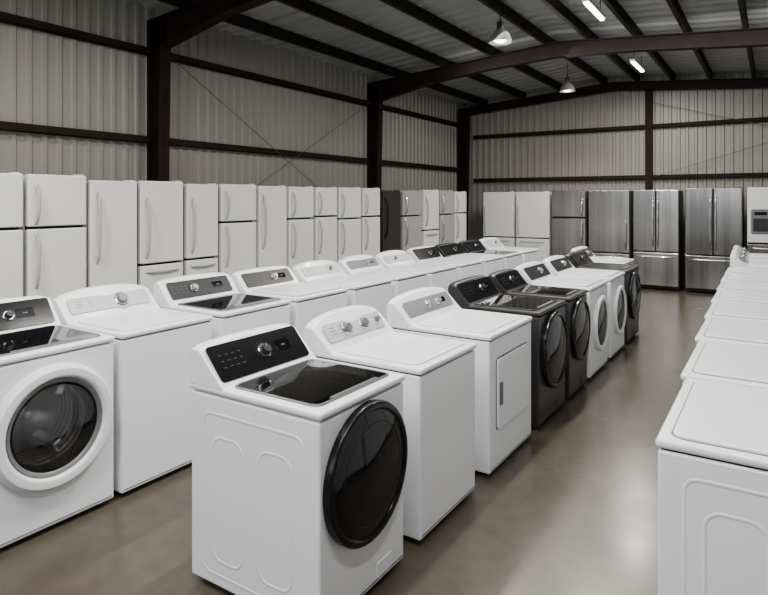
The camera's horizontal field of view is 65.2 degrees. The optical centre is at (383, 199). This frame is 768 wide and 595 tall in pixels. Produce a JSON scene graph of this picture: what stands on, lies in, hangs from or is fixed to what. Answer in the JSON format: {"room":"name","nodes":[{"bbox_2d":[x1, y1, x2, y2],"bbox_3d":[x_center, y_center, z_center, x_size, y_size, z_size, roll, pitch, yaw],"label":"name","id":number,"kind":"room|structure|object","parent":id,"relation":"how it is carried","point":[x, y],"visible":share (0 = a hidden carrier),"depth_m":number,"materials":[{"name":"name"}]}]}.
{"room":"appliance warehouse","nodes":[
{"label":"appliance warehouse","id":0,"kind":"room"},
{"bbox_2d":[0,0,462,191],"bbox_3d":[-2.685,-0.352,8.315,0.022,4.304,17.400,0,0,33],"label":"wall","id":1,"kind":"structure","parent":0,"point":[47,79],"depth_m":8.42,"materials":[{"name":"metal"}]},
{"bbox_2d":[0,11,149,55],"bbox_3d":[-4.224,-1.900,5.844,0.100,0.090,4.400,0,0,33],"label":"beam","id":2,"kind":"structure","parent":1,"relation":"attached to","point":[7,18],"depth_m":6.81,"materials":[{"name":"red metal"}]},
{"bbox_2d":[0,121,149,143],"bbox_3d":[-4.224,-0.770,5.844,0.100,0.090,4.400,0,0,33],"label":"beam","id":3,"kind":"structure","parent":1,"relation":"attached to","point":[4,125],"depth_m":6.80,"materials":[{"name":"red metal"}]},
{"bbox_2d":[170,138,369,162],"bbox_3d":[-1.617,-0.770,9.845,0.100,0.090,4.790,0,0,33],"label":"beam","id":4,"kind":"structure","parent":1,"relation":"attached to","point":[173,142],"depth_m":9.28,"materials":[{"name":"red metal"}]},
{"bbox_2d":[171,53,369,105],"bbox_3d":[-1.617,-1.900,9.845,0.100,0.090,4.790,0,0,33],"label":"beam","id":5,"kind":"structure","parent":1,"relation":"attached to","point":[181,59],"depth_m":9.31,"materials":[{"name":"red metal"}]},
{"bbox_2d":[382,160,460,171],"bbox_3d":[0.845,-0.770,13.623,0.100,0.090,3.870,0,0,33],"label":"beam","id":6,"kind":"structure","parent":1,"relation":"attached to","point":[384,162],"depth_m":13.42,"materials":[{"name":"red metal"}]},
{"bbox_2d":[383,104,460,126],"bbox_3d":[0.845,-1.900,13.623,0.100,0.090,3.870,0,0,33],"label":"beam","id":7,"kind":"structure","parent":1,"relation":"attached to","point":[385,107],"depth_m":13.49,"materials":[{"name":"red metal"}]},
{"bbox_2d":[0,285,715,594],"bbox_3d":[1.122,1.850,4.103,11.200,0.100,20.500,0,0,33],"label":"floor","id":8,"kind":"structure","parent":0,"point":[572,509],"depth_m":3.37,"materials":[{"name":"concrete"}]},
{"bbox_2d":[0,172,22,298],"bbox_3d":[-3.697,0.774,5.399,0.729,2.052,0.582,0,0,33],"label":"refrigerator","id":9,"kind":"object","parent":8,"relation":"on","point":[11,183],"visible":0.67,"depth_m":5.39,"materials":[{"name":"grey metal"}]},
{"bbox_2d":[19,174,85,300],"bbox_3d":[-3.364,0.774,5.910,0.729,2.052,0.562,0,0,33],"label":"refrigerator","id":10,"kind":"object","parent":8,"relation":"on","point":[54,206],"visible":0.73,"depth_m":5.71,"materials":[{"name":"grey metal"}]},
{"bbox_2d":[0,296,114,547],"bbox_3d":[-2.107,1.210,3.467,0.844,1.181,0.720,0,0,33],"label":"washing machine","id":11,"kind":"object","parent":8,"relation":"on","point":[56,379],"visible":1,"depth_m":3.28,"materials":[{"name":"white metal"}]},
{"bbox_2d":[82,180,136,287],"bbox_3d":[-3.045,0.794,6.401,0.729,2.012,0.532,0,0,33],"label":"refrigerator","id":12,"kind":"object","parent":8,"relation":"on","point":[111,206],"visible":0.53,"depth_m":6.20,"materials":[{"name":"grey metal"}]},
{"bbox_2d":[51,284,212,493],"bbox_3d":[-1.716,1.207,4.108,0.800,1.186,0.700,0,0,33],"label":"washing machine","id":13,"kind":"object","parent":8,"relation":"on","point":[153,344],"visible":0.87,"depth_m":3.86,"materials":[{"name":"white metal"}]},
{"bbox_2d":[147,17,170,180],"bbox_3d":[-2.890,-0.253,7.708,0.280,4.106,0.240,0,0,33],"label":"steel column","id":14,"kind":"structure","parent":8,"relation":"on","point":[158,61],"depth_m":7.70,"materials":[{"name":"brown metal"}]},
{"bbox_2d":[171,57,316,186],"bbox_3d":[-1.542,-0.610,9.796,0.012,2.630,4.776,0,0,33],"label":"rod","id":15,"kind":"object","parent":14,"relation":"attached to","point":[171,57],"visible":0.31,"depth_m":8.89,"materials":[{"name":"grey metal"}]},
{"bbox_2d":[137,181,182,295],"bbox_3d":[-2.725,0.789,6.891,0.729,2.022,0.562,0,0,33],"label":"refrigerator","id":16,"kind":"object","parent":8,"relation":"on","point":[159,203],"visible":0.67,"depth_m":6.68,"materials":[{"name":"grey metal"}]},
{"bbox_2d":[179,183,217,275],"bbox_3d":[-2.417,0.799,7.364,0.729,2.002,0.472,0,0,33],"label":"refrigerator","id":17,"kind":"object","parent":8,"relation":"on","point":[200,201],"visible":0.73,"depth_m":7.17,"materials":[{"name":"grey metal"}]},
{"bbox_2d":[153,272,290,339],"bbox_3d":[-1.279,1.210,4.778,0.800,1.181,0.720,0,0,33],"label":"washing machine","id":18,"kind":"object","parent":8,"relation":"on","point":[215,295],"visible":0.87,"depth_m":4.67,"materials":[{"name":"white metal"}]},
{"bbox_2d":[214,184,255,275],"bbox_3d":[-2.098,0.794,7.854,0.729,2.012,0.602,0,0,33],"label":"refrigerator","id":19,"kind":"object","parent":8,"relation":"on","point":[236,202],"visible":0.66,"depth_m":7.65,"materials":[{"name":"grey metal"}]},
{"bbox_2d":[253,186,285,267],"bbox_3d":[-1.759,0.799,8.374,0.729,2.002,0.542,0,0,33],"label":"refrigerator","id":20,"kind":"object","parent":8,"relation":"on","point":[270,220],"visible":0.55,"depth_m":8.16,"materials":[{"name":"grey metal"}]},
{"bbox_2d":[230,266,347,339],"bbox_3d":[-0.850,1.217,5.436,0.800,1.166,0.710,0,0,33],"label":"washing machine","id":21,"kind":"object","parent":8,"relation":"on","point":[309,301],"visible":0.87,"depth_m":5.31,"materials":[{"name":"white metal"}]},
{"bbox_2d":[190,323,407,594],"bbox_3d":[-0.389,1.240,2.894,0.848,1.121,0.665,0,0,33],"label":"washing machine","id":22,"kind":"object","parent":8,"relation":"on","point":[299,458],"visible":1,"depth_m":2.66,"materials":[{"name":"white metal"}]},
{"bbox_2d":[286,186,313,268],"bbox_3d":[-1.437,0.799,8.868,0.729,2.002,0.542,0,0,33],"label":"refrigerator","id":23,"kind":"object","parent":8,"relation":"on","point":[299,200],"visible":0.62,"depth_m":8.66,"materials":[{"name":"grey metal"}]},
{"bbox_2d":[310,187,336,262],"bbox_3d":[-1.120,0.799,9.354,0.729,2.002,0.522,0,0,33],"label":"refrigerator","id":24,"kind":"object","parent":8,"relation":"on","point":[325,199],"visible":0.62,"depth_m":9.16,"materials":[{"name":"grey metal"}]},
{"bbox_2d":[291,260,392,320],"bbox_3d":[-0.424,1.217,6.089,0.800,1.166,0.670,0,0,33],"label":"washing machine","id":25,"kind":"object","parent":8,"relation":"on","point":[375,292],"visible":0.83,"depth_m":6.00,"materials":[{"name":"white metal"}]},
{"bbox_2d":[334,187,360,261],"bbox_3d":[-0.787,0.794,9.865,0.729,2.012,0.602,0,0,33],"label":"refrigerator","id":26,"kind":"object","parent":8,"relation":"on","point":[348,199],"visible":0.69,"depth_m":9.66,"materials":[{"name":"grey metal"}]},
{"bbox_2d":[358,188,379,257],"bbox_3d":[-0.454,0.794,10.376,0.729,2.012,0.522,0,0,33],"label":"refrigerator","id":27,"kind":"object","parent":8,"relation":"on","point":[370,197],"visible":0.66,"depth_m":10.18,"materials":[{"name":"grey metal"}]},
{"bbox_2d":[367,82,382,189],"bbox_3d":[-0.177,-0.253,11.872,0.280,4.106,0.240,0,0,33],"label":"steel column","id":28,"kind":"structure","parent":8,"relation":"on","point":[375,110],"depth_m":11.87,"materials":[{"name":"brown metal"}]},
{"bbox_2d":[257,102,370,185],"bbox_3d":[-1.559,-0.610,9.807,0.012,2.630,4.776,0,0,33],"label":"rod","id":29,"kind":"object","parent":28,"relation":"attached to","point":[370,102],"visible":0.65,"depth_m":10.25,"materials":[{"name":"grey metal"}]},
{"bbox_2d":[337,254,427,298],"bbox_3d":[-0.012,1.217,6.722,0.800,1.166,0.660,0,0,33],"label":"washing machine","id":30,"kind":"object","parent":8,"relation":"on","point":[404,280],"visible":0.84,"depth_m":6.62,"materials":[{"name":"white metal"}]},
{"bbox_2d":[377,190,399,252],"bbox_3d":[-0.102,0.809,10.916,0.729,1.982,0.592,0,0,33],"label":"refrigerator","id":31,"kind":"object","parent":8,"relation":"on","point":[389,215],"visible":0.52,"depth_m":10.68,"materials":[{"name":"black metal"}]},
{"bbox_2d":[304,305,475,539],"bbox_3d":[0.045,1.242,3.605,0.800,1.116,0.690,0,0,33],"label":"washing machine","id":32,"kind":"object","parent":8,"relation":"on","point":[439,373],"visible":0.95,"depth_m":3.37,"materials":[{"name":"white metal"}]},
{"bbox_2d":[400,192,420,251],"bbox_3d":[0.296,0.819,11.528,0.729,1.962,0.692,0,0,33],"label":"refrigerator","id":33,"kind":"object","parent":8,"relation":"on","point":[410,202],"visible":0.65,"depth_m":11.30,"materials":[{"name":"grey metal"}]},
{"bbox_2d":[375,250,457,291],"bbox_3d":[0.395,1.217,7.346,0.800,1.166,0.670,0,0,33],"label":"washing machine","id":34,"kind":"object","parent":8,"relation":"on","point":[439,275],"visible":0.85,"depth_m":7.24,"materials":[{"name":"white metal"}]},
{"bbox_2d":[400,190,438,246],"bbox_3d":[0.706,0.794,12.156,0.729,2.012,0.632,0,0,33],"label":"refrigerator","id":35,"kind":"object","parent":8,"relation":"on","point":[429,215],"visible":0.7,"depth_m":11.92,"materials":[{"name":"grey metal"}]},
{"bbox_2d":[406,246,482,279],"bbox_3d":[0.810,1.217,7.983,0.800,1.166,0.670,0,0,33],"label":"washing machine","id":36,"kind":"object","parent":8,"relation":"on","point":[466,268],"visible":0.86,"depth_m":7.88,"materials":[{"name":"white metal"}]},
{"bbox_2d":[436,190,453,243],"bbox_3d":[1.075,0.794,12.722,0.729,2.012,0.622,0,0,33],"label":"refrigerator","id":37,"kind":"object","parent":8,"relation":"on","point":[446,197],"visible":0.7,"depth_m":12.54,"materials":[{"name":"grey metal"}]},
{"bbox_2d":[451,191,465,242],"bbox_3d":[1.432,0.804,13.271,0.729,1.992,0.572,0,0,33],"label":"refrigerator","id":38,"kind":"object","parent":8,"relation":"on","point":[459,197],"visible":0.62,"depth_m":13.05,"materials":[{"name":"grey metal"}]},
{"bbox_2d":[387,287,531,474],"bbox_3d":[0.574,1.242,4.401,0.816,1.116,0.800,0,0,33],"label":"dryer","id":39,"kind":"object","parent":8,"relation":"on","point":[502,341],"visible":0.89,"depth_m":4.14,"materials":[{"name":"white metal"}]},
{"bbox_2d":[458,109,469,239],"bbox_3d":[2.034,-0.253,15.265,0.280,4.106,0.240,0,0,33],"label":"steel column","id":40,"kind":"structure","parent":8,"relation":"on","point":[464,130],"depth_m":15.25,"materials":[{"name":"brown metal"}]},
{"bbox_2d":[435,243,503,275],"bbox_3d":[1.225,1.217,8.620,0.800,1.166,0.670,0,0,33],"label":"washing machine","id":41,"kind":"object","parent":8,"relation":"on","point":[491,263],"visible":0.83,"depth_m":8.52,"materials":[{"name":"white metal"}]},
{"bbox_2d":[459,240,522,268],"bbox_3d":[1.639,1.217,9.256,0.800,1.166,0.670,0,0,33],"label":"washing machine","id":42,"kind":"object","parent":8,"relation":"on","point":[512,259],"visible":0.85,"depth_m":9.15,"materials":[{"name":"white metal"}]},
{"bbox_2d":[483,192,516,246],"bbox_3d":[2.811,0.804,14.085,0.754,1.992,0.809,0,0,33],"label":"refrigerator","id":43,"kind":"object","parent":8,"relation":"on","point":[499,208],"visible":0.6,"depth_m":13.77,"materials":[{"name":"grey metal"}]},
{"bbox_2d":[448,275,567,427],"bbox_3d":[1.087,1.247,5.158,0.848,1.106,0.710,0,0,33],"label":"washing machine","id":44,"kind":"object","parent":8,"relation":"on","point":[549,333],"visible":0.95,"depth_m":4.91,"materials":[{"name":"grey metal"}]},
{"bbox_2d":[479,237,538,263],"bbox_3d":[2.054,1.217,9.893,0.800,1.166,0.670,0,0,33],"label":"washing machine","id":45,"kind":"object","parent":8,"relation":"on","point":[490,243],"visible":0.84,"depth_m":9.81,"materials":[{"name":"white metal"}]},
{"bbox_2d":[516,191,552,261],"bbox_3d":[3.481,0.804,13.649,0.754,1.992,0.809,0,0,33],"label":"refrigerator","id":46,"kind":"object","parent":8,"relation":"on","point":[534,217],"visible":0.66,"depth_m":13.32,"materials":[{"name":"grey metal"}]},
{"bbox_2d":[488,269,590,398],"bbox_3d":[1.512,1.252,5.812,0.848,1.096,0.610,0,0,33],"label":"washing machine","id":47,"kind":"object","parent":8,"relation":"on","point":[507,281],"visible":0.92,"depth_m":5.58,"materials":[{"name":"grey metal"}]},
{"bbox_2d":[515,261,609,378],"bbox_3d":[1.939,1.247,6.471,0.842,1.106,0.760,0,0,33],"label":"washing machine","id":48,"kind":"object","parent":8,"relation":"on","point":[533,272],"visible":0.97,"depth_m":6.25,"materials":[{"name":"white metal"}]},
{"bbox_2d":[552,190,588,255],"bbox_3d":[4.152,0.794,13.212,0.734,2.012,0.809,0,0,33],"label":"refrigerator","id":49,"kind":"object","parent":8,"relation":"on","point":[570,209],"visible":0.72,"depth_m":12.93,"materials":[{"name":"grey metal"}]},
{"bbox_2d":[542,255,626,358],"bbox_3d":[2.425,1.247,7.217,0.842,1.106,0.740,0,0,33],"label":"washing machine","id":50,"kind":"object","parent":8,"relation":"on","point":[559,265],"visible":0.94,"depth_m":6.96,"materials":[{"name":"white metal"}]},
{"bbox_2d":[564,251,640,343],"bbox_3d":[2.918,1.252,7.969,0.848,1.096,0.780,0,0,33],"label":"washing machine","id":51,"kind":"object","parent":8,"relation":"on","point":[578,259],"visible":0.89,"depth_m":7.72,"materials":[{"name":"grey metal"}]},
{"bbox_2d":[571,246,633,263],"bbox_3d":[3.215,1.252,8.826,0.750,1.096,0.700,0,0,33],"label":"washing machine","id":52,"kind":"object","parent":8,"relation":"on","point":[589,253],"visible":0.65,"depth_m":8.80,"materials":[{"name":"white metal"}]},
{"bbox_2d":[589,190,633,258],"bbox_3d":[4.851,0.794,12.756,0.824,2.012,0.809,0,0,33],"label":"refrigerator","id":53,"kind":"object","parent":8,"relation":"on","point":[610,211],"visible":0.55,"depth_m":12.45,"materials":[{"name":"grey metal"}]},
{"bbox_2d":[645,90,652,189],"bbox_3d":[5.777,-0.293,13.077,0.140,4.185,0.140,0,0,33],"label":"wall post","id":54,"kind":"object","parent":8,"relation":"on","point":[648,93],"visible":0.6,"depth_m":13.02,"materials":[{"name":"red metal"}]},
{"bbox_2d":[654,142,767,176],"bbox_3d":[8.011,-1.300,11.561,5.204,1.612,0.012,0,0,33],"label":"rod","id":55,"kind":"object","parent":54,"relation":"attached to","point":[766,142],"visible":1,"depth_m":12.37,"materials":[{"name":"grey metal"}]},
{"bbox_2d":[656,103,766,125],"bbox_3d":[7.998,-1.300,11.540,5.204,1.612,0.012,0,0,33],"label":"rod","id":56,"kind":"object","parent":54,"relation":"attached to","point":[656,103],"visible":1,"depth_m":12.34,"materials":[{"name":"grey metal"}]},
{"bbox_2d":[633,189,683,290],"bbox_3d":[5.605,0.794,12.265,0.844,2.012,0.808,0,0,33],"label":"refrigerator","id":57,"kind":"object","parent":8,"relation":"on","point":[658,215],"visible":0.95,"depth_m":12.00,"materials":[{"name":"grey metal"}]},
{"bbox_2d":[655,378,767,594],"bbox_3d":[1.578,1.252,2.367,0.800,1.096,0.910,0,0,33],"label":"washing machine","id":58,"kind":"object","parent":8,"relation":"on","point":[712,441],"visible":1,"depth_m":2.14,"materials":[{"name":"white metal"}]},
{"bbox_2d":[685,187,743,292],"bbox_3d":[6.452,0.779,11.713,0.964,2.042,0.808,0,0,33],"label":"refrigerator","id":59,"kind":"object","parent":8,"relation":"on","point":[714,217],"visible":0.8,"depth_m":11.46,"materials":[{"name":"grey metal"}]},
{"bbox_2d":[681,340,767,388],"bbox_3d":[2.072,1.252,3.179,0.800,1.096,0.890,0,0,33],"label":"dryer","id":60,"kind":"object","parent":8,"relation":"on","point":[718,361],"visible":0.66,"depth_m":3.16,"materials":[{"name":"white metal"}]},
{"bbox_2d":[695,317,767,346],"bbox_3d":[2.538,1.252,3.950,0.800,1.096,0.810,0,0,33],"label":"washing machine","id":61,"kind":"object","parent":8,"relation":"on","point":[751,332],"visible":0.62,"depth_m":3.93,"materials":[{"name":"white metal"}]},
{"bbox_2d":[705,301,767,321],"bbox_3d":[2.980,1.252,4.665,0.800,1.096,0.770,0,0,33],"label":"dryer","id":62,"kind":"object","parent":8,"relation":"on","point":[726,309],"visible":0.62,"depth_m":4.68,"materials":[{"name":"white metal"}]},
{"bbox_2d":[711,289,767,304],"bbox_3d":[3.405,1.252,5.354,0.800,1.096,0.750,0,0,33],"label":"washing machine","id":63,"kind":"object","parent":8,"relation":"on","point":[756,297],"visible":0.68,"depth_m":5.36,"materials":[{"name":"white metal"}]},
{"bbox_2d":[717,280,767,291],"bbox_3d":[3.824,1.252,6.024,0.800,1.096,0.730,0,0,33],"label":"dryer","id":64,"kind":"object","parent":8,"relation":"on","point":[729,284],"visible":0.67,"depth_m":6.05,"materials":[{"name":"white metal"}]},
{"bbox_2d":[721,273,767,281],"bbox_3d":[4.238,1.252,6.686,0.800,1.096,0.730,0,0,33],"label":"washing machine","id":65,"kind":"object","parent":8,"relation":"on","point":[728,276],"visible":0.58,"depth_m":6.67,"materials":[{"name":"white metal"}]},
{"bbox_2d":[725,267,767,274],"bbox_3d":[4.652,1.252,7.341,0.800,1.096,0.720,0,0,33],"label":"washing machine","id":66,"kind":"object","parent":8,"relation":"on","point":[750,270],"visible":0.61,"depth_m":7.34,"materials":[{"name":"white metal"}]},
{"bbox_2d":[730,252,767,267],"bbox_3d":[5.081,1.257,7.980,0.800,1.086,0.680,0,0,33],"label":"washing machine","id":67,"kind":"object","parent":8,"relation":"on","point":[736,259],"visible":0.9,"depth_m":7.90,"materials":[{"name":"white metal"}]},
{"bbox_2d":[732,248,767,260],"bbox_3d":[5.455,1.257,8.590,0.800,1.086,0.650,0,0,33],"label":"washing machine","id":68,"kind":"object","parent":8,"relation":"on","point":[734,249],"visible":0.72,"depth_m":8.64,"materials":[{"name":"white metal"}]},
{"bbox_2d":[733,245,767,256],"bbox_3d":[5.820,1.257,9.188,0.800,1.086,0.650,0,0,33],"label":"washing machine","id":69,"kind":"object","parent":8,"relation":"on","point":[735,246],"visible":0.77,"depth_m":9.27,"materials":[{"name":"white metal"}]},
{"bbox_2d":[747,187,767,253],"bbox_3d":[7.289,0.779,11.167,0.884,2.042,0.809,0,0,33],"label":"refrigerator","id":70,"kind":"object","parent":8,"relation":"on","point":[757,198],"visible":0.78,"depth_m":11.04,"materials":[{"name":"grey metal"}]},
{"bbox_3d":[6.041,-0.120,1.888,0.280,3.841,0.240,0,0,33],"label":"steel column","id":71,"kind":"structure","parent":8,"relation":"on","visible":0},
{"bbox_2d":[147,0,273,50],"bbox_3d":[1.575,-2.103,4.798,10.920,0.998,0.160,0,0,33],"label":"rafter","id":72,"kind":"object","parent":71,"relation":"on","point":[183,23],"visible":0.9,"depth_m":7.29,"materials":[{"name":"red metal"}]},
{"bbox_3d":[8.754,-0.120,6.052,0.280,3.841,0.240,0,0,33],"label":"steel column","id":73,"kind":"structure","parent":8,"relation":"on","visible":0},
{"bbox_2d":[367,27,767,103],"bbox_3d":[4.289,-2.103,8.962,10.920,0.998,0.160,0,0,33],"label":"rafter","id":74,"kind":"object","parent":73,"relation":"on","point":[394,87],"visible":0.95,"depth_m":9.70,"materials":[{"name":"red metal"}]},
{"bbox_3d":[10.965,-0.120,9.445,0.280,3.841,0.240,0,0,33],"label":"steel column","id":75,"kind":"structure","parent":8,"relation":"on","visible":0},
{"bbox_2d":[458,78,767,116],"bbox_3d":[6.500,-2.233,12.355,10.920,0.738,0.160,0,0,33],"label":"rafter","id":76,"kind":"object","parent":75,"relation":"on","point":[734,83],"visible":0.98,"depth_m":13.11,"materials":[{"name":"red metal"}]},
{"bbox_2d":[122,0,767,104],"bbox_3d":[1.914,-2.502,5.318,11.000,0.597,17.400,0,0,33],"label":"ceiling","id":77,"kind":"structure","parent":0,"point":[652,17],"depth_m":9.44,"materials":[{"name":"metal"}]},
{"bbox_2d":[157,0,488,104],"bbox_3d":[-2.113,-2.442,7.930,0.060,0.162,17.380,0,0,33],"label":"beam","id":78,"kind":"structure","parent":77,"relation":"attached to","point":[239,20],"depth_m":9.58,"materials":[{"name":"brown metal"}]},
{"bbox_2d":[274,0,526,97],"bbox_3d":[-1.275,-2.520,7.384,0.060,0.162,17.380,0,0,33],"label":"beam","id":79,"kind":"structure","parent":77,"relation":"attached to","point":[310,7],"depth_m":9.24,"materials":[{"name":"brown metal"}]},
{"bbox_2d":[379,0,562,90],"bbox_3d":[-0.479,-2.594,6.865,0.060,0.162,17.380,0,0,33],"label":"beam","id":80,"kind":"structure","parent":77,"relation":"attached to","point":[407,7],"depth_m":9.32,"materials":[{"name":"brown metal"}]},
{"bbox_2d":[489,0,511,45],"bbox_3d":[1.550,-2.431,8.002,0.310,0.668,0.310,0,0,33],"label":"pendant lamp","id":81,"kind":"object","parent":77,"relation":"hanging from","point":[500,36],"visible":1,"depth_m":7.95,"materials":[{"name":"silver metal"}]},
{"bbox_2d":[478,0,607,83],"bbox_3d":[0.316,-2.668,6.347,0.060,0.162,17.380,0,0,33],"label":"roof beam","id":82,"kind":"structure","parent":77,"relation":"attached to","point":[509,14],"depth_m":9.36,"materials":[{"name":"brown metal"}]},
{"bbox_2d":[559,63,574,92],"bbox_3d":[3.663,-2.450,11.995,0.310,0.566,0.310,0,0,33],"label":"pendant lamp","id":83,"kind":"object","parent":77,"relation":"hanging from","point":[567,87],"visible":1,"depth_m":11.94,"materials":[{"name":"silver metal"}]},
{"bbox_2d":[540,0,640,80],"bbox_3d":[0.903,-2.645,5.965,0.060,0.162,17.380,0,0,33],"label":"roof beam","id":84,"kind":"structure","parent":77,"relation":"attached to","point":[556,6],"depth_m":9.18,"materials":[{"name":"brown metal"}]},
{"bbox_2d":[582,0,605,20],"bbox_3d":[2.712,-2.551,7.734,0.090,0.273,0.900,0,0,33],"label":"strip light","id":85,"kind":"object","parent":77,"relation":"hanging from","point":[589,4],"visible":1,"depth_m":7.69,"materials":[{"name":"white plastic"}]},
{"bbox_2d":[630,56,644,71],"bbox_3d":[4.628,-2.557,10.949,0.090,0.285,1.000,0,0,33],"label":"strip light","id":86,"kind":"object","parent":77,"relation":"hanging from","point":[634,62],"visible":0.98,"depth_m":10.87,"materials":[{"name":"white plastic"}]},
{"bbox_2d":[601,0,675,79],"bbox_3d":[1.489,-2.590,5.582,0.060,0.162,17.380,0,0,33],"label":"rafter","id":87,"kind":"structure","parent":77,"relation":"attached to","point":[613,6],"depth_m":8.94,"materials":[{"name":"brown metal"}]},
{"bbox_2d":[665,0,713,78],"bbox_3d":[2.076,-2.536,5.200,0.060,0.162,17.380,0,0,33],"label":"rafter","id":88,"kind":"structure","parent":77,"relation":"attached to","point":[674,5],"depth_m":8.66,"materials":[{"name":"brown metal"}]},
{"bbox_2d":[737,0,755,77],"bbox_3d":[2.704,-2.477,4.791,0.060,0.162,17.380,0,0,33],"label":"rafter","id":89,"kind":"structure","parent":77,"relation":"attached to","point":[741,3],"depth_m":8.34,"materials":[{"name":"brown metal"}]},
{"bbox_2d":[463,72,767,284],"bbox_3d":[6.658,-0.500,12.597,11.000,4.600,0.022,0,0,33],"label":"wall","id":90,"kind":"structure","parent":0,"point":[609,153],"depth_m":13.50,"materials":[{"name":"metal"}]},
{"bbox_2d":[473,125,644,138],"bbox_3d":[4.016,-1.600,14.249,4.070,0.090,0.100,0,0,33],"label":"beam","id":91,"kind":"structure","parent":90,"relation":"attached to","point":[632,127],"depth_m":14.08,"materials":[{"name":"red metal"}]},
{"bbox_2d":[473,175,644,181],"bbox_3d":[4.016,-0.500,14.249,4.070,0.090,0.100,0,0,33],"label":"beam","id":92,"kind":"structure","parent":90,"relation":"attached to","point":[624,177],"depth_m":14.08,"materials":[{"name":"red metal"}]},
{"bbox_2d":[653,172,767,178],"bbox_3d":[8.397,-0.500,11.393,6.070,0.090,0.100,0,0,33],"label":"beam","id":93,"kind":"structure","parent":90,"relation":"attached to","point":[718,175],"depth_m":12.39,"materials":[{"name":"red metal"}]},
{"bbox_2d":[653,117,767,128],"bbox_3d":[8.397,-1.600,11.393,6.070,0.090,0.100,0,0,33],"label":"beam","id":94,"kind":"structure","parent":90,"relation":"attached to","point":[758,119],"depth_m":12.41,"materials":[{"name":"red metal"}]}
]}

